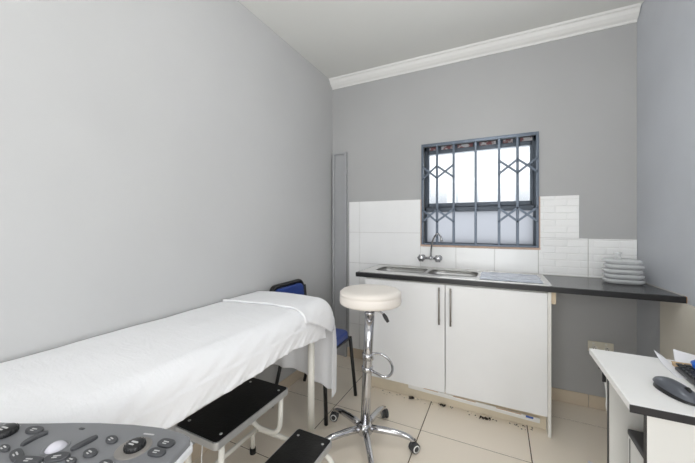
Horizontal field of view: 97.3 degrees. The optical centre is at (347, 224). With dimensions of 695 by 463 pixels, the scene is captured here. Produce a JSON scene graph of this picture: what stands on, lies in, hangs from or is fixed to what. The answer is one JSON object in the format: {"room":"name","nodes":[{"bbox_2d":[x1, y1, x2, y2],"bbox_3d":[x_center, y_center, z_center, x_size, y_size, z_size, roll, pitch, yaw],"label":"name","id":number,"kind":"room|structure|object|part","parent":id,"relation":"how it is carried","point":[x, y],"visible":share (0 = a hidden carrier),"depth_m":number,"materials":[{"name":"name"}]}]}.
{"room":"examination room","nodes":[
{"label":"examination room","id":0,"kind":"room"},
{"bbox_2d":[0,0,332,443],"bbox_3d":[-1.060,-0.072,1.297,0.120,2.665,4.286,0,0,26],"label":"wall","id":1,"kind":"structure","parent":0,"point":[160,159],"depth_m":1.44,"materials":[{"name":"grey paint"}]},
{"bbox_2d":[184,370,303,462],"bbox_3d":[-1.055,1.217,1.162,0.008,0.084,4.046,0,0,26],"label":"baseboard","id":2,"kind":"structure","parent":1,"relation":"attached to","point":[295,376],"depth_m":2.32,"materials":[{"name":"tile"}]},
{"bbox_2d":[192,355,606,462],"bbox_3d":[0.149,1.290,0.588,2.877,0.060,4.286,0,0,26],"label":"floor","id":3,"kind":"structure","parent":0,"point":[447,434],"depth_m":1.85,"materials":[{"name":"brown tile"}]},
{"bbox_2d":[0,423,192,462],"bbox_3d":[-0.584,0.818,0.414,0.542,0.883,0.544,0,0,26],"label":"console","id":4,"kind":"object","parent":3,"relation":"on","point":[19,442],"visible":1,"depth_m":0.54,"materials":[{"name":"grey plastic"}]},
{"bbox_2d":[175,378,333,462],"bbox_3d":[-0.388,1.054,1.389,0.558,0.409,0.496,0,0,26],"label":"step stool","id":5,"kind":"object","parent":3,"relation":"on","point":[217,423],"visible":0.94,"depth_m":1.42,"materials":[{"name":"metal"}]},
{"bbox_3d":[-0.603,0.990,1.285,0.235,0.221,0.025,0,0,26],"label":"frame","id":6,"kind":"part","parent":5,"relation":"part of","materials":[{"name":"white metal"}]},
{"bbox_3d":[-0.436,0.990,1.623,0.235,0.221,0.025,0,0,26],"label":"frame","id":7,"kind":"part","parent":5,"relation":"part of","materials":[{"name":"white metal"}]},
{"bbox_3d":[-0.291,1.173,1.573,0.540,0.152,0.025,0,0,26],"label":"frame","id":8,"kind":"part","parent":5,"relation":"part of","materials":[{"name":"white metal"}]},
{"bbox_2d":[250,342,314,433],"bbox_3d":[-0.789,0.862,1.073,0.525,0.794,1.925,0,0,26],"label":"couch","id":9,"kind":"object","parent":3,"relation":"on","point":[311,347],"visible":0.03,"depth_m":1.73,"materials":[{"name":"white metal"}]},
{"bbox_2d":[0,301,325,428],"bbox_3d":[-0.783,0.545,1.050,0.567,0.216,1.871,0,0,26],"label":"sheet","id":10,"kind":"object","parent":9,"relation":"on","point":[159,373],"visible":0.8,"depth_m":1.02,"materials":[{"name":"white fabric"}]},
{"bbox_2d":[222,291,336,396],"bbox_3d":[-0.383,0.719,1.827,0.605,0.587,0.380,0,0,26],"label":"sheet","id":11,"kind":"object","parent":10,"relation":"on","point":[314,310],"visible":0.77,"depth_m":1.85,"materials":[{"name":"white fabric"}]},
{"bbox_3d":[-0.208,0.902,1.748,0.039,0.685,0.039,0,0,26],"label":"leg","id":12,"kind":"part","parent":9,"relation":"part of","materials":[{"name":"white metal"}]},
{"bbox_2d":[270,279,356,425],"bbox_3d":[-0.234,0.841,2.193,0.496,0.836,0.420,0,0,26],"label":"chair","id":13,"kind":"object","parent":3,"relation":"on","point":[297,286],"visible":0.27,"depth_m":2.23,"materials":[{"name":"blue plastic"}]},
{"bbox_3d":[-0.475,1.043,2.092,0.129,0.432,0.025,0,0,26],"label":"leg","id":14,"kind":"part","parent":13,"relation":"part of","materials":[{"name":"black metal"}]},
{"bbox_3d":[-0.430,0.589,2.276,0.071,0.332,0.394,0,0,26],"label":"frame","id":15,"kind":"part","parent":13,"relation":"part of","materials":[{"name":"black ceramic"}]},
{"bbox_3d":[-0.418,0.591,2.270,0.058,0.275,0.330,0,0,26],"label":"backrest","id":16,"kind":"part","parent":13,"relation":"part of","materials":[{"name":"blue fabric"}]},
{"bbox_3d":[-0.140,1.043,1.926,0.038,0.427,0.025,0,0,26],"label":"leg","id":17,"kind":"part","parent":13,"relation":"part of","materials":[{"name":"black metal"}]},
{"bbox_3d":[-0.229,0.801,2.185,0.375,0.047,0.365,0,0,26],"label":"seat","id":18,"kind":"part","parent":13,"relation":"part of","materials":[{"name":"blue fabric"}]},
{"bbox_3d":[0.039,1.043,2.265,0.070,0.429,0.025,0,0,26],"label":"leg","id":19,"kind":"part","parent":13,"relation":"part of","materials":[{"name":"black metal"}]},
{"bbox_2d":[325,284,419,462],"bbox_3d":[0.114,0.810,1.776,0.592,0.898,0.579,0,0,26],"label":"stool","id":20,"kind":"object","parent":3,"relation":"on","point":[369,298],"visible":0.84,"depth_m":1.72,"materials":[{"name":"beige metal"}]},
{"bbox_3d":[-0.048,1.178,1.700,0.256,0.065,0.038,0,0,-23],"label":"star leg","id":21,"kind":"part","parent":20,"relation":"part of","materials":[{"name":"silver metal"}]},
{"bbox_3d":[-0.005,1.178,1.881,0.038,0.065,0.256,0,0,-41],"label":"star leg","id":22,"kind":"part","parent":20,"relation":"part of","materials":[{"name":"silver metal"}]},
{"bbox_3d":[0.111,1.178,1.603,0.038,0.065,0.256,0,0,-5],"label":"star leg","id":23,"kind":"part","parent":20,"relation":"part of","materials":[{"name":"silver metal"}]},
{"bbox_3d":[0.130,0.403,1.735,0.348,0.084,0.348,0,0,26],"label":"seat","id":24,"kind":"part","parent":20,"relation":"part of","materials":[{"name":"white leather"}]},
{"bbox_3d":[0.180,1.178,1.896,0.038,0.065,0.256,0,0,31],"label":"star leg","id":25,"kind":"part","parent":20,"relation":"part of","materials":[{"name":"silver metal"}]},
{"bbox_3d":[0.252,1.178,1.724,0.256,0.065,0.038,0,0,13],"label":"star leg","id":26,"kind":"part","parent":20,"relation":"part of","materials":[{"name":"silver metal"}]},
{"bbox_2d":[371,388,532,429],"bbox_3d":[0.656,1.258,2.108,1.073,0.005,0.069,0,0,26],"label":"crumbs","id":27,"kind":"object","parent":3,"relation":"on","point":[371,388],"visible":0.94,"depth_m":1.99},
{"bbox_2d":[365,277,555,437],"bbox_3d":[0.779,0.829,2.262,1.217,0.860,0.506,0,0,26],"label":"base cabinet","id":28,"kind":"object","parent":3,"relation":"on","point":[486,345],"depth_m":2.01,"materials":[{"name":"white"}]},
{"bbox_3d":[0.401,0.774,2.212,0.584,0.734,0.018,0,0,26],"label":"door","id":29,"kind":"part","parent":28,"relation":"part of","materials":[{"name":"white plastic"}]},
{"bbox_3d":[0.621,0.550,2.076,0.012,0.250,0.032,0,0,26],"label":"handle","id":30,"kind":"part","parent":28,"relation":"part of","materials":[{"name":"silver metal"}]},
{"bbox_3d":[0.689,0.550,2.043,0.012,0.250,0.032,0,0,26],"label":"handle","id":31,"kind":"part","parent":28,"relation":"part of","materials":[{"name":"silver metal"}]},
{"bbox_3d":[0.803,1.177,2.033,0.811,0.060,0.016,0,0,26],"label":"loose strip","id":32,"kind":"part","parent":28,"relation":"part of","materials":[{"name":"beige wood"}]},
{"bbox_3d":[0.929,0.774,1.952,0.583,0.734,0.018,0,0,26],"label":"door","id":33,"kind":"part","parent":28,"relation":"part of","materials":[{"name":"white plastic"}]},
{"bbox_2d":[356,271,686,303],"bbox_3d":[0.995,0.378,2.166,1.838,0.038,0.488,0,0,26],"label":"countertop","id":34,"kind":"structure","parent":28,"relation":"on","point":[591,286],"depth_m":1.83,"materials":[{"name":"black laminate"}]},
{"bbox_2d":[359,264,551,295],"bbox_3d":[0.748,0.435,2.286,1.253,0.162,0.442,0,0,26],"label":"sink","id":35,"kind":"object","parent":34,"relation":"in","point":[466,274],"visible":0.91,"depth_m":2.25,"materials":[{"name":"silver metal"}]},
{"bbox_3d":[0.436,0.437,2.453,0.388,0.158,0.263,0,0,26],"label":"bowl","id":36,"kind":"part","parent":35,"relation":"part of","materials":[{"name":"silver metal"}]},
{"bbox_3d":[0.784,0.437,2.281,0.351,0.158,0.263,0,0,26],"label":"bowl","id":37,"kind":"part","parent":35,"relation":"part of","materials":[{"name":"silver metal"}]},
{"bbox_2d":[601,276,645,284],"bbox_3d":[1.706,0.347,1.896,0.200,0.030,0.140,0,0,26],"label":"plastic container","id":38,"kind":"object","parent":34,"relation":"on","point":[608,280],"visible":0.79,"depth_m":1.84,"materials":[{"name":"white plastic"}]},
{"bbox_2d":[602,272,645,279],"bbox_3d":[1.710,0.317,1.897,0.196,0.030,0.140,0,0,26],"label":"plastic container","id":39,"kind":"object","parent":38,"relation":"on","point":[608,275],"visible":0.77,"depth_m":1.84,"materials":[{"name":"white plastic"}]},
{"bbox_2d":[601,267,643,274],"bbox_3d":[1.702,0.287,1.897,0.192,0.030,0.140,0,0,26],"label":"plastic container","id":40,"kind":"object","parent":39,"relation":"on","point":[605,269],"visible":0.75,"depth_m":1.85,"materials":[{"name":"white plastic"}]},
{"bbox_3d":[1.702,0.274,1.897,0.180,0.003,0.128,0,0,26],"label":"lid","id":41,"kind":"part","parent":40,"relation":"part of","materials":[{"name":"white plastic"}]},
{"bbox_2d":[603,263,644,269],"bbox_3d":[1.706,0.257,1.892,0.188,0.030,0.140,0,0,26],"label":"plastic container","id":42,"kind":"object","parent":40,"relation":"on","point":[608,265],"visible":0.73,"depth_m":1.84,"materials":[{"name":"white plastic"}]},
{"bbox_2d":[602,252,642,264],"bbox_3d":[1.701,0.205,1.900,0.184,0.074,0.140,0,0,26],"label":"plastic container","id":43,"kind":"object","parent":42,"relation":"on","point":[617,260],"visible":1,"depth_m":1.87,"materials":[{"name":"white plastic"}]},
{"bbox_3d":[1.701,0.213,1.900,0.172,0.003,0.128,0,0,26],"label":"lid","id":44,"kind":"part","parent":43,"relation":"part of","materials":[{"name":"white plastic"}]},
{"bbox_2d":[602,258,642,264],"bbox_3d":[1.701,0.227,1.900,0.184,0.029,0.140,0,0,26],"label":"folded towel","id":45,"kind":"object","parent":43,"relation":"on","point":[628,261],"depth_m":1.86,"materials":[{"name":"white fabric"}]},
{"bbox_3d":[1.706,0.243,1.892,0.176,0.003,0.128,0,0,26],"label":"lid","id":46,"kind":"part","parent":42,"relation":"part of","materials":[{"name":"white plastic"}]},
{"bbox_3d":[1.710,0.304,1.897,0.184,0.003,0.128,0,0,26],"label":"lid","id":47,"kind":"part","parent":39,"relation":"part of","materials":[{"name":"white plastic"}]},
{"bbox_3d":[1.706,0.334,1.896,0.188,0.003,0.128,0,0,26],"label":"lid","id":48,"kind":"part","parent":38,"relation":"part of","materials":[{"name":"white plastic"}]},
{"bbox_3d":[1.300,0.830,2.021,0.017,0.859,0.476,0,0,26],"label":"panel","id":49,"kind":"part","parent":28,"relation":"part of","materials":[{"name":"white"}]},
{"bbox_2d":[628,429,643,462],"bbox_3d":[1.072,1.008,0.983,0.190,0.502,0.270,0,0,26],"label":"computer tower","id":50,"kind":"object","parent":3,"relation":"on","point":[635,438],"visible":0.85,"depth_m":1.09,"materials":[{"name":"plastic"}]},
{"bbox_2d":[589,348,694,462],"bbox_3d":[1.152,0.884,0.944,0.560,0.749,0.444,0,0,26],"label":"computer desk","id":51,"kind":"object","parent":3,"relation":"on","point":[667,424],"visible":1,"depth_m":0.96,"materials":[{"name":"white laminate"}]},
{"bbox_2d":[604,380,606,410],"bbox_3d":[1.066,0.665,1.260,0.022,0.211,0.010,0,0,10],"label":"hanging cable","id":52,"kind":"object","parent":51,"relation":"hanging from","point":[606,380],"visible":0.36,"depth_m":1.26,"materials":[{"name":"white plastic"}]},
{"bbox_3d":[1.249,0.895,1.093,0.498,0.727,0.016,0,0,26],"label":"panel","id":53,"kind":"part","parent":51,"relation":"part of","materials":[{"name":"white"}]},
{"bbox_3d":[1.099,0.895,0.788,0.498,0.727,0.016,0,0,26],"label":"panel","id":54,"kind":"part","parent":51,"relation":"part of","materials":[{"name":"white"}]},
{"bbox_2d":[652,376,694,405],"bbox_3d":[0.987,0.489,0.920,0.066,0.039,0.131,0,0,7],"label":"computer mouse","id":55,"kind":"object","parent":51,"relation":"on","point":[672,388],"visible":1,"depth_m":0.90,"materials":[{"name":"black plastic"}]},
{"bbox_2d":[671,361,691,366],"bbox_3d":[1.215,0.501,1.061,0.120,0.016,0.050,0,0,26],"label":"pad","id":56,"kind":"object","parent":51,"relation":"on","point":[673,362],"visible":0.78,"depth_m":1.09,"materials":[{"name":"beige"}]},
{"bbox_2d":[673,349,694,363],"bbox_3d":[1.267,0.488,1.105,0.127,0.042,0.044,0,0,26],"label":"paper sheet","id":57,"kind":"object","parent":51,"relation":"on","point":[679,356],"visible":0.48,"depth_m":1.13,"materials":[{"name":"white paper"}]},
{"bbox_2d":[675,363,694,384],"bbox_3d":[1.135,0.497,0.901,0.140,0.025,0.331,0,0,26],"label":"keyboard","id":58,"kind":"object","parent":51,"relation":"on","point":[686,370],"visible":0.98,"depth_m":1.02,"materials":[{"name":"grey plastic"}]},
{"bbox_3d":[1.150,0.500,1.084,0.041,0.019,0.162,0,0,26],"label":"paper sheet","id":59,"kind":"object","parent":51,"relation":"on","visible":0},
{"bbox_2d":[654,350,683,376],"bbox_3d":[1.155,0.493,1.094,0.037,0.029,0.160,0,0,26],"label":"paper sheet","id":60,"kind":"object","parent":59,"relation":"on","point":[668,365],"visible":0.89,"depth_m":1.10,"materials":[{"name":"white paper"}]},
{"bbox_2d":[660,301,694,359],"bbox_3d":[1.644,0.828,1.393,0.018,0.862,0.719,0,0,21],"label":"panel","id":61,"kind":"object","parent":3,"relation":"on","point":[677,320],"visible":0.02,"depth_m":1.59,"materials":[{"name":"beige wood"}]},
{"bbox_2d":[238,0,644,78],"bbox_3d":[0.171,-1.455,0.632,2.877,0.100,4.386,0,0,26],"label":"ceiling","id":62,"kind":"structure","parent":0,"point":[337,37],"depth_m":2.12,"materials":[{"name":"paint"}]},
{"bbox_2d":[333,22,636,406],"bbox_3d":[0.919,-0.072,2.598,2.277,2.665,0.200,0,0,26],"label":"wall","id":63,"kind":"structure","parent":0,"point":[579,92],"depth_m":2.21,"materials":[{"name":"grey paint"}]},
{"bbox_2d":[332,152,346,356],"bbox_3d":[-0.071,0.282,2.955,0.159,1.954,0.034,0,0,26],"label":"trim","id":64,"kind":"structure","parent":63,"relation":"attached to","point":[339,160],"depth_m":2.96,"materials":[{"name":"grey paint"}]},
{"bbox_2d":[417,233,442,261],"bbox_3d":[0.676,0.184,2.496,0.223,0.241,0.179,0,0,26],"label":"tap","id":65,"kind":"object","parent":63,"relation":"attached to","point":[437,258],"visible":1,"depth_m":2.52,"materials":[{"name":"silver metal"}]},
{"bbox_3d":[0.615,0.276,2.550,0.064,0.058,0.050,0,0,26],"label":"tap knob","id":66,"kind":"part","parent":65,"relation":"part of","materials":[{"name":"silver metal"}]},
{"bbox_3d":[0.712,0.162,2.458,0.021,0.197,0.182,0,0,-14],"label":"spout","id":67,"kind":"part","parent":65,"relation":"part of","materials":[{"name":"silver metal"}]},
{"bbox_3d":[0.737,0.276,2.490,0.064,0.058,0.050,0,0,26],"label":"tap knob","id":68,"kind":"part","parent":65,"relation":"part of","materials":[{"name":"silver metal"}]},
{"bbox_2d":[347,347,605,410],"bbox_3d":[0.941,1.216,2.470,2.100,0.087,0.008,0,0,26],"label":"baseboard","id":69,"kind":"structure","parent":63,"relation":"attached to","point":[596,402],"depth_m":2.15,"materials":[{"name":"tile"}]},
{"bbox_2d":[421,131,538,247],"bbox_3d":[1.013,-0.258,2.421,0.855,0.851,0.026,0,0,26],"label":"window grille","id":70,"kind":"object","parent":63,"relation":"in","point":[517,160],"visible":1,"depth_m":2.42,"materials":[{"name":"grey metal"}]},
{"bbox_2d":[425,136,535,245],"bbox_3d":[1.060,-0.256,2.515,0.841,0.841,0.074,0,0,26],"label":"window","id":71,"kind":"structure","parent":63,"relation":"in","point":[487,212],"depth_m":2.49,"materials":[{"name":"grey metal"}]},
{"bbox_3d":[1.065,0.018,2.525,0.809,0.273,0.005,0,0,26],"label":"frosted pane","id":72,"kind":"part","parent":71,"relation":"part of","materials":[{"name":"white glass"}]},
{"bbox_3d":[1.060,-0.397,2.516,0.801,0.489,0.052,0,0,26],"label":"sash","id":73,"kind":"part","parent":71,"relation":"part of","materials":[{"name":"grey metal"}]},
{"bbox_2d":[329,2,641,89],"bbox_3d":[0.857,-1.365,2.472,2.275,0.078,0.080,0,0,26],"label":"trim","id":74,"kind":"structure","parent":63,"relation":"attached to","point":[629,14],"depth_m":2.32,"materials":[{"name":"white paint"}]},
{"bbox_2d":[349,195,636,349],"bbox_3d":[0.954,0.476,2.463,2.092,1.388,0.010,0,0,26],"label":"backsplash","id":75,"kind":"structure","parent":63,"relation":"attached to","point":[380,232],"depth_m":2.45,"materials":[{"name":"white tile"}]},
{"bbox_2d":[588,340,613,351],"bbox_3d":[1.722,0.834,2.081,0.140,0.072,0.014,0,0,26],"label":"wall socket","id":76,"kind":"object","parent":63,"relation":"attached to","point":[591,344],"visible":0.84,"depth_m":2.08,"materials":[{"name":"beige plastic"}]},
{"bbox_2d":[637,0,694,357],"bbox_3d":[1.246,-0.072,0.158,0.140,2.665,4.313,0,0,21],"label":"wall","id":77,"kind":"structure","parent":0,"point":[665,28],"depth_m":1.72,"materials":[{"name":"grey paint"}]}
]}

